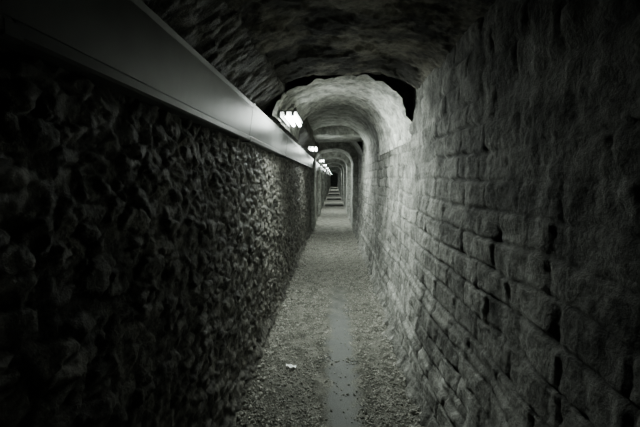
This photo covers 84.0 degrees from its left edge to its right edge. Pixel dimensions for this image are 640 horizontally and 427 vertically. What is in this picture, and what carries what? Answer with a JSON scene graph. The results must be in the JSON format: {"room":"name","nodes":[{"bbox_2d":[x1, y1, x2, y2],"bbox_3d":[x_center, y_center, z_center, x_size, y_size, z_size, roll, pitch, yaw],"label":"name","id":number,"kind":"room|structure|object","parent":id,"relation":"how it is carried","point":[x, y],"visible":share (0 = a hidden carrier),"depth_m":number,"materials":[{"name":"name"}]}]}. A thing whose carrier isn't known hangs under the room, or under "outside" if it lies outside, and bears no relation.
{"room":"underground passage","nodes":[
{"label":"underground passage","id":0,"kind":"room"},
{"bbox_2d":[0,0,331,426],"bbox_3d":[0.627,-2.606,28.077,0.288,2.400,59.600,0,6,2],"label":"wall","id":1,"kind":"structure","parent":0,"point":[150,255],"depth_m":1.05,"materials":[{"name":"stone"}]},
{"bbox_2d":[0,0,330,175],"bbox_3d":[0.569,-3.182,28.273,0.100,0.249,59.094,0,6,2],"label":"duct","id":2,"kind":"object","parent":1,"relation":"attached to","point":[123,47],"visible":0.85,"depth_m":0.95,"materials":[{"name":"metal"}]},
{"bbox_2d":[304,146,317,151],"bbox_3d":[-0.180,-1.141,6.330,0.255,0.074,0.600,0,6,2],"label":"lamp","id":3,"kind":"object","parent":1,"relation":"attached to","point":[310,148],"visible":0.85,"depth_m":6.22,"materials":[{"name":"metal"}]},
{"bbox_2d":[232,186,419,426],"bbox_3d":[1.112,-1.485,28.170,1.400,0.071,59.600,0,6,2],"label":"floor","id":4,"kind":"structure","parent":0,"point":[333,219],"depth_m":2.77,"materials":[{"name":"grey gravel"}]},
{"bbox_2d":[234,231,423,426],"bbox_3d":[0.202,0.803,5.247,1.120,0.082,7.325,0,6,2],"label":"gravel","id":5,"kind":"object","parent":4,"relation":"on","point":[256,398],"visible":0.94,"depth_m":2.64,"materials":[{"name":"gravel"}]},
{"bbox_2d":[317,152,350,214],"bbox_3d":[0.517,-1.253,13.032,1.360,2.600,1.032,0,6,2],"label":"stone arch","id":6,"kind":"object","parent":4,"relation":"on","point":[330,155],"visible":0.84,"depth_m":12.56,"materials":[{"name":"grey stone"}]},
{"bbox_2d":[322,159,345,205],"bbox_3d":[0.690,-1.690,17.404,1.360,2.600,1.032,0,6,2],"label":"stone arch","id":7,"kind":"object","parent":4,"relation":"on","point":[329,161],"visible":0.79,"depth_m":16.92,"materials":[{"name":"grey stone"}]},
{"bbox_2d":[324,163,343,199],"bbox_3d":[0.887,-2.187,22.375,1.360,2.600,1.029,0,6,2],"label":"stone arch","id":8,"kind":"object","parent":4,"relation":"on","point":[331,164],"visible":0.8,"depth_m":21.89,"materials":[{"name":"grey stone"}]},
{"bbox_2d":[327,166,340,194],"bbox_3d":[1.124,-2.784,28.344,1.360,2.600,1.032,0,6,2],"label":"stone arch","id":9,"kind":"object","parent":4,"relation":"on","point":[333,167],"visible":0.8,"depth_m":27.83,"materials":[{"name":"grey stone"}]},
{"bbox_2d":[325,203,342,205],"bbox_3d":[0.690,-0.430,17.530,0.860,0.077,1.300,0,6,2],"label":"step","id":10,"kind":"structure","parent":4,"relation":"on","point":[326,204],"depth_m":17.25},
{"bbox_2d":[328,169,339,190],"bbox_3d":[1.400,-3.480,35.302,1.360,2.600,1.025,0,6,2],"label":"stone arch","id":11,"kind":"object","parent":4,"relation":"on","point":[330,169],"visible":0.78,"depth_m":34.81,"materials":[{"name":"grey stone"}]},
{"bbox_2d":[329,171,338,187],"bbox_3d":[1.755,-4.374,44.248,1.360,2.600,1.028,0,6,2],"label":"stone arch","id":12,"kind":"object","parent":4,"relation":"on","point":[331,171],"visible":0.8,"depth_m":43.76,"materials":[{"name":"grey stone"}]},
{"bbox_2d":[311,142,357,230],"bbox_3d":[0.375,-0.895,9.449,1.360,2.600,1.030,0,6,2],"label":"stone arch","id":13,"kind":"object","parent":4,"relation":"on","point":[344,148],"visible":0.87,"depth_m":9.00,"materials":[{"name":"grey stone"}]},
{"bbox_2d":[330,172,337,185],"bbox_3d":[2.287,-5.617,57.682,1.600,2.600,0.053,0,6,2],"label":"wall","id":14,"kind":"structure","parent":0,"point":[334,176],"depth_m":57.69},
{"bbox_2d":[263,74,412,135],"bbox_3d":[0.196,-1.040,2.716,1.320,0.970,0.051,0,6,2],"label":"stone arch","id":15,"kind":"object","parent":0,"point":[403,90],"visible":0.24,"depth_m":2.69,"materials":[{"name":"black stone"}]},
{"bbox_2d":[313,125,362,141],"bbox_3d":[0.277,-1.660,6.889,1.320,0.468,1.162,0,6,2],"label":"stone lintel","id":16,"kind":"object","parent":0,"point":[332,133],"visible":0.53,"depth_m":6.35,"materials":[{"name":"grey stone"}]},
{"bbox_2d":[318,142,362,172],"bbox_3d":[1.292,-3.906,32.522,1.200,0.527,50.450,0,6,2],"label":"vault","id":17,"kind":"object","parent":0,"point":[354,145],"visible":0.06,"depth_m":8.50,"materials":[{"name":"grey stone"}]},
{"bbox_2d":[307,104,377,156],"bbox_3d":[0.234,-1.186,5.444,1.170,0.604,1.920,0,6,2],"label":"vault","id":18,"kind":"object","parent":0,"point":[329,115],"visible":0.66,"depth_m":5.28,"materials":[{"name":"grey stone"}]},
{"bbox_2d":[224,0,495,89],"bbox_3d":[0.039,-0.745,0.537,1.470,0.201,4.420,0,6,2],"label":"ceiling","id":19,"kind":"structure","parent":0,"point":[404,41],"depth_m":1.73,"materials":[{"name":"stone"}]},
{"bbox_2d":[278,110,302,126],"bbox_3d":[-0.305,-0.824,3.168,0.255,0.074,0.600,0,6,2],"label":"lamp","id":20,"kind":"object","parent":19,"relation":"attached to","point":[288,117],"visible":0.81,"depth_m":3.03,"materials":[{"name":"metal"}]},
{"bbox_2d":[337,0,639,426],"bbox_3d":[1.606,-2.603,28.039,0.256,2.400,59.600,0,6,2],"label":"wall","id":21,"kind":"structure","parent":0,"point":[499,244],"depth_m":1.14,"materials":[{"name":"grey brick"}]},
{"bbox_2d":[272,74,411,154],"bbox_3d":[0.207,-0.966,3.586,1.101,0.652,1.860,0,6,2],"label":"vault","id":22,"kind":"object","parent":21,"relation":"on","point":[383,106],"depth_m":3.17,"materials":[{"name":"grey stone"}]}
]}

